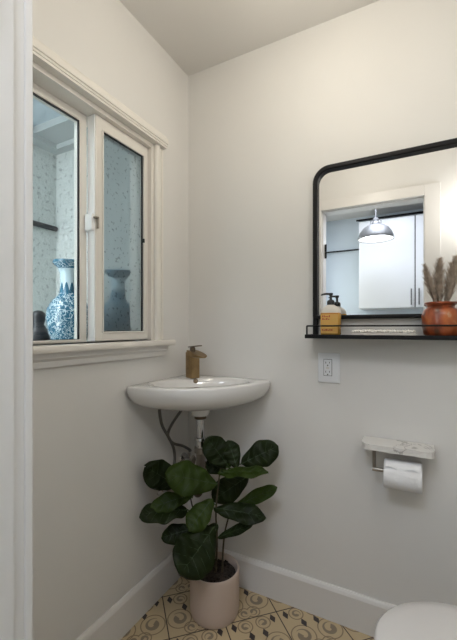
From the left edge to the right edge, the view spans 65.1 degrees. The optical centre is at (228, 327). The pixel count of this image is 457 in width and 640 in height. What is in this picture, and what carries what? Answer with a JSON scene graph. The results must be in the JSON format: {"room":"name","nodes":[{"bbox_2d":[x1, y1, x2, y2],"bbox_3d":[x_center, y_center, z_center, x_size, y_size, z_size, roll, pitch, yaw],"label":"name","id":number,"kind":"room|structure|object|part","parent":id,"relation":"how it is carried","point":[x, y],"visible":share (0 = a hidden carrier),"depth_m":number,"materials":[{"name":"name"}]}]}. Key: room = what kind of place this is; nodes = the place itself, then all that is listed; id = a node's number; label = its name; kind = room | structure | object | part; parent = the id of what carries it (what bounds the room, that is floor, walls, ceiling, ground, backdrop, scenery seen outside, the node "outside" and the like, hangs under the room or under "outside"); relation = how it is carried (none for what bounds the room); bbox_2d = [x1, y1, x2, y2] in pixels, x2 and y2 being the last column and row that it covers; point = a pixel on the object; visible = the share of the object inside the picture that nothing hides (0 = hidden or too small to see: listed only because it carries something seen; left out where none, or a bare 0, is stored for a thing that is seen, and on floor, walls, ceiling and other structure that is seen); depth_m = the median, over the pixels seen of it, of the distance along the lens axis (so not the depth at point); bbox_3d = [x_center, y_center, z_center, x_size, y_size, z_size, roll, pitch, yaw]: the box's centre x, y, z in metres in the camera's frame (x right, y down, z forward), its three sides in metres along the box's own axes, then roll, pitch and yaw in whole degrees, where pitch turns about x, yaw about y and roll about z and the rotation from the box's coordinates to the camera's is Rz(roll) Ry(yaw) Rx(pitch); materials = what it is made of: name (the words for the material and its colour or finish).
{"room":"bathroom","nodes":[
{"label":"bathroom","id":0,"kind":"room"},
{"bbox_2d":[33,144,55,327],"bbox_3d":[-2.045,-0.117,0.568,0.120,2.600,4.120,0,0,28],"label":"wall","id":1,"kind":"structure","parent":0,"point":[44,162],"depth_m":2.18,"materials":[{"name":"paint"}]},
{"bbox_2d":[33,220,57,231],"bbox_3d":[-1.214,-0.617,1.977,0.032,0.032,0.588,0,0,28],"label":"wall rail","id":2,"kind":"object","parent":1,"relation":"attached to","point":[35,223],"visible":0.52,"depth_m":2.16,"materials":[{"name":"black metal"}]},
{"bbox_2d":[33,98,60,126],"bbox_3d":[-1.130,-1.187,1.549,1.180,0.060,0.910,0,0,28],"label":"ceiling","id":3,"kind":"structure","parent":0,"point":[42,113],"depth_m":1.93,"materials":[{"name":"white paint"}]},
{"bbox_2d":[33,0,187,639],"bbox_3d":[-0.539,-0.037,1.275,0.120,2.440,1.220,0,0,28],"label":"wall","id":4,"kind":"structure","parent":0,"point":[92,445],"depth_m":1.31,"materials":[{"name":"paint"}]},
{"bbox_2d":[33,115,87,154],"bbox_3d":[-0.976,-1.132,1.518,0.880,0.090,1.200,0,0,28],"label":"trim","id":5,"kind":"structure","parent":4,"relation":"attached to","point":[55,136],"depth_m":2.07,"materials":[{"name":"grey paint"}]},
{"bbox_2d":[33,36,175,368],"bbox_3d":[-0.498,-0.368,1.293,0.176,0.979,0.799,0,0,28],"label":"window","id":6,"kind":"structure","parent":4,"relation":"in","point":[123,223],"depth_m":1.36,"materials":[{"name":"white plastic"}]},
{"bbox_3d":[-0.600,-0.362,1.199,0.033,0.831,0.281,0,0,28],"label":"fixed sash","id":7,"kind":"part","parent":6,"relation":"part of","materials":[{"name":"white plastic"}]},
{"bbox_3d":[-0.478,-0.384,1.295,0.011,0.043,0.022,0,0,28],"label":"latch lever","id":8,"kind":"part","parent":6,"relation":"part of","materials":[{"name":"silver metal"}]},
{"bbox_3d":[-0.496,0.064,1.297,0.176,0.023,0.789,0,0,28],"label":"sill","id":9,"kind":"part","parent":6,"relation":"part of","materials":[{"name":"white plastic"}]},
{"bbox_3d":[-0.432,-0.364,1.433,0.038,0.827,0.282,0,0,28],"label":"sliding sash","id":10,"kind":"part","parent":6,"relation":"part of","materials":[{"name":"white plastic"}]},
{"bbox_3d":[-0.431,-0.360,1.435,0.004,0.754,0.231,0,0,28],"label":"glass pane","id":11,"kind":"part","parent":6,"relation":"part of","materials":[{"name":"clear glass"}]},
{"bbox_3d":[-0.308,-0.370,1.571,0.030,0.847,0.053,0,0,28],"label":"casing","id":12,"kind":"part","parent":6,"relation":"part of","materials":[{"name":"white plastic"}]},
{"bbox_2d":[76,552,180,639],"bbox_3d":[-0.451,1.113,1.297,0.015,0.140,1.100,0,0,28],"label":"baseboard","id":13,"kind":"structure","parent":4,"relation":"attached to","point":[126,612],"depth_m":1.43,"materials":[{"name":"white paint"}]},
{"bbox_2d":[157,489,173,495],"bbox_3d":[-0.274,0.716,1.582,0.061,0.065,0.060,0,0,28],"label":"shutoff valve","id":14,"kind":"object","parent":4,"relation":"attached to","point":[159,492],"visible":0.26,"depth_m":1.57,"materials":[{"name":"silver metal"}]},
{"bbox_2d":[158,410,175,463],"bbox_3d":[-0.272,0.511,1.555,0.028,0.356,0.127,0,0,26],"label":"hose","id":15,"kind":"object","parent":14,"relation":"attached to","point":[159,411],"visible":0.63,"depth_m":1.56,"materials":[{"name":"grey metal"}]},
{"bbox_2d":[179,452,195,463],"bbox_3d":[-0.195,0.635,1.732,0.061,0.065,0.060,0,0,28],"label":"shutoff valve","id":16,"kind":"object","parent":4,"relation":"attached to","point":[183,456],"visible":0.67,"depth_m":1.73,"materials":[{"name":"silver metal"}]},
{"bbox_2d":[167,411,191,451],"bbox_3d":[-0.209,0.473,1.658,0.109,0.252,0.158,0,0,28],"label":"hose","id":17,"kind":"object","parent":16,"relation":"attached to","point":[179,412],"visible":0.82,"depth_m":1.61,"materials":[{"name":"grey rubber"}]},
{"bbox_3d":[-0.174,0.638,1.722,0.015,0.052,0.052,0,0,28],"label":"valve handle","id":18,"kind":"part","parent":16,"relation":"part of","materials":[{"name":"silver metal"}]},
{"bbox_2d":[121,577,373,639],"bbox_3d":[0.230,1.208,0.868,1.620,0.050,1.220,0,0,28],"label":"floor","id":19,"kind":"structure","parent":0,"point":[259,617],"depth_m":1.42,"materials":[{"name":"tile"}]},
{"bbox_2d":[190,552,238,629],"bbox_3d":[-0.058,1.089,1.496,0.207,0.187,0.207,0,0,28],"label":"plant pot","id":20,"kind":"object","parent":19,"relation":"on","point":[213,606],"visible":0.73,"depth_m":1.41,"materials":[{"name":"beige ceramic"}]},
{"bbox_2d":[139,436,278,582],"bbox_3d":[-0.077,0.739,1.432,0.475,0.586,0.339,0,0,28],"label":"fiddle leaf fig","id":21,"kind":"object","parent":20,"relation":"on","point":[195,542],"visible":0.99,"depth_m":1.43,"materials":[{"name":"plant"}]},
{"bbox_2d":[374,601,456,639],"bbox_3d":[0.679,0.795,0.750,0.696,0.775,0.420,0,0,28],"label":"toilet","id":22,"kind":"object","parent":19,"relation":"on","point":[422,620],"visible":1,"depth_m":0.93,"materials":[{"name":"white ceramic"}]},
{"bbox_2d":[119,0,378,75],"bbox_3d":[0.008,-1.282,0.064,2.220,0.050,3.050,0,0,28],"label":"ceiling","id":23,"kind":"structure","parent":0,"point":[198,35],"depth_m":1.47,"materials":[{"name":"white paint"}]},
{"bbox_2d":[56,0,456,605],"bbox_3d":[0.146,-0.117,1.671,2.720,2.600,0.120,0,0,28],"label":"wall","id":24,"kind":"structure","parent":0,"point":[379,77],"depth_m":1.49,"materials":[{"name":"paint"}]},
{"bbox_2d":[127,375,270,416],"bbox_3d":[-0.107,0.299,1.483,0.444,0.142,0.444,0,0,28],"label":"sink","id":25,"kind":"object","parent":24,"relation":"attached to","point":[203,394],"visible":0.98,"depth_m":1.38,"materials":[{"name":"white ceramic"}]},
{"bbox_2d":[186,345,206,378],"bbox_3d":[-0.145,0.152,1.617,0.060,0.151,0.111,0,0,-40],"label":"faucet","id":26,"kind":"object","parent":25,"relation":"on","point":[193,356],"visible":1,"depth_m":1.62,"materials":[{"name":"gold metal"}]},
{"bbox_3d":[-0.144,0.117,1.617,0.060,0.033,0.110,0,0,-40],"label":"spout","id":27,"kind":"part","parent":26,"relation":"part of","materials":[{"name":"gold metal"}]},
{"bbox_2d":[194,416,206,497],"bbox_3d":[-0.125,0.552,1.626,0.081,0.363,0.254,0,0,5],"label":"drain pipe","id":28,"kind":"object","parent":25,"relation":"attached to","point":[201,460],"visible":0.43,"depth_m":1.51,"materials":[{"name":"silver metal"}]},
{"bbox_2d":[218,547,396,636],"bbox_3d":[0.518,1.113,1.397,1.605,0.140,0.015,0,0,28],"label":"baseboard","id":29,"kind":"structure","parent":24,"relation":"attached to","point":[353,610],"depth_m":1.48,"materials":[{"name":"white paint"}]},
{"bbox_2d":[318,353,339,382],"bbox_3d":[0.409,0.163,1.458,0.088,0.121,0.010,0,0,28],"label":"wall outlet","id":30,"kind":"object","parent":24,"relation":"attached to","point":[328,363],"visible":1,"depth_m":1.46,"materials":[{"name":"white plastic"}]},
{"bbox_2d":[324,359,331,375],"bbox_3d":[0.404,0.161,1.458,0.031,0.065,0.004,0,0,28],"label":"receptacle","id":31,"kind":"object","parent":30,"relation":"attached to","point":[327,362],"depth_m":1.46,"materials":[{"name":"beige plastic"}]},
{"bbox_2d":[305,138,456,339],"bbox_3d":[0.602,-0.307,1.291,0.634,0.695,0.120,0,0,28],"label":"wall mirror","id":32,"kind":"object","parent":24,"relation":"attached to","point":[378,219],"visible":1,"depth_m":1.35,"materials":[{"name":"black metal"}]},
{"bbox_2d":[320,293,340,334],"bbox_3d":[0.397,-0.055,1.388,0.074,0.163,0.055,0,0,28],"label":"soap dispenser","id":33,"kind":"object","parent":32,"relation":"on","point":[330,314],"visible":1,"depth_m":1.37,"materials":[{"name":"beige plastic"}]},
{"bbox_3d":[0.602,-0.008,1.291,0.624,0.006,0.117,0,0,28],"label":"guard rail","id":34,"kind":"part","parent":32,"relation":"part of","materials":[{"name":"black metal"}]},
{"bbox_2d":[351,329,415,334],"bbox_3d":[0.564,0.016,1.303,0.213,0.022,0.080,0,0,28],"label":"tray","id":35,"kind":"object","parent":32,"relation":"on","point":[353,332],"visible":1,"depth_m":1.27,"materials":[{"name":"beige plastic"}]},
{"bbox_2d":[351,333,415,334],"bbox_3d":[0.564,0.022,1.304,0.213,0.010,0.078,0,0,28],"label":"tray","id":36,"kind":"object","parent":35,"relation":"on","point":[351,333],"depth_m":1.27,"materials":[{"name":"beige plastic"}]},
{"bbox_2d":[421,301,456,335],"bbox_3d":[0.728,-0.031,1.227,0.117,0.115,0.117,0,0,28],"label":"jar","id":37,"kind":"object","parent":32,"relation":"on","point":[438,312],"visible":0.98,"depth_m":1.18,"materials":[{"name":"ceramic"}]},
{"bbox_2d":[422,263,438,301],"bbox_3d":[0.693,-0.133,1.231,0.058,0.188,0.046,0,0,28],"label":"stem","id":38,"kind":"object","parent":37,"relation":"in","point":[429,282],"visible":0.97,"depth_m":1.23,"materials":[{"name":"beige plant"}]},
{"bbox_2d":[433,257,446,300],"bbox_3d":[0.724,-0.143,1.230,0.057,0.208,0.054,0,0,-21],"label":"stem","id":39,"kind":"object","parent":37,"relation":"in","point":[439,275],"visible":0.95,"depth_m":1.22,"materials":[{"name":"beige plant"}]},
{"bbox_2d":[444,255,456,300],"bbox_3d":[0.760,-0.144,1.202,0.068,0.211,0.064,0,0,5],"label":"stem","id":40,"kind":"object","parent":37,"relation":"in","point":[452,276],"visible":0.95,"depth_m":1.20,"materials":[{"name":"beige plant"}]},
{"bbox_2d":[362,436,434,471],"bbox_3d":[0.610,0.473,1.296,0.236,0.106,0.100,0,0,28],"label":"paper holder","id":41,"kind":"object","parent":24,"relation":"attached to","point":[413,449],"visible":0.79,"depth_m":1.28,"materials":[{"name":"white stone"}]},
{"bbox_2d":[362,436,434,458],"bbox_3d":[0.610,0.430,1.296,0.236,0.021,0.100,0,0,28],"label":"shelf","id":42,"kind":"object","parent":41,"relation":"attached to","point":[413,449],"depth_m":1.27,"materials":[{"name":"white stone"}]},
{"bbox_2d":[383,458,421,493],"bbox_3d":[0.622,0.525,1.276,0.121,0.103,0.100,0,0,28],"label":"toilet roll","id":43,"kind":"object","parent":41,"relation":"hanging from","point":[402,475],"visible":1,"depth_m":1.24,"materials":[{"name":"white paper"}]},
{"bbox_3d":[0.141,-0.037,0.293,2.000,2.440,0.120,0,0,28],"label":"wall","id":44,"kind":"structure","parent":0,"visible":0},
{"bbox_2d":[0,0,23,639],"bbox_3d":[-0.100,0.168,0.421,0.672,2.030,0.120,0,0,28],"label":"door","id":45,"kind":"structure","parent":44,"relation":"in","point":[11,11],"depth_m":0.60,"materials":[{"name":"white paint"}]},
{"bbox_2d":[24,0,32,639],"bbox_3d":[-0.066,0.143,0.484,0.816,2.080,0.024,0,0,28],"label":"trim","id":46,"kind":"structure","parent":44,"relation":"attached to","point":[28,4],"depth_m":0.63,"materials":[{"name":"white paint"}]},
{"label":"outside","id":47,"kind":"structure","parent":0,"visible":0},
{"bbox_3d":[-1.656,1.213,0.362,1.000,0.060,4.120,0,0,28],"label":"ground","id":48,"kind":"structure","parent":47,"visible":0},
{"bbox_3d":[-0.814,0.644,1.567,0.560,1.078,0.758,0,0,28],"label":"garden table","id":49,"kind":"object","parent":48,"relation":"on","visible":0},
{"bbox_2d":[33,310,49,339],"bbox_3d":[-0.823,0.014,1.550,0.100,0.182,0.100,0,0,28],"label":"figurine","id":50,"kind":"object","parent":49,"relation":"on","point":[40,332],"visible":0.53,"depth_m":1.53,"materials":[{"name":"grey ceramic"}]},
{"bbox_2d":[45,258,87,339],"bbox_3d":[-0.653,-0.084,1.466,0.174,0.378,0.174,0,0,28],"label":"porcelain vase","id":51,"kind":"object","parent":49,"relation":"on","point":[59,317],"visible":0.61,"depth_m":1.40,"materials":[{"name":"blue ceramic"}]}
]}

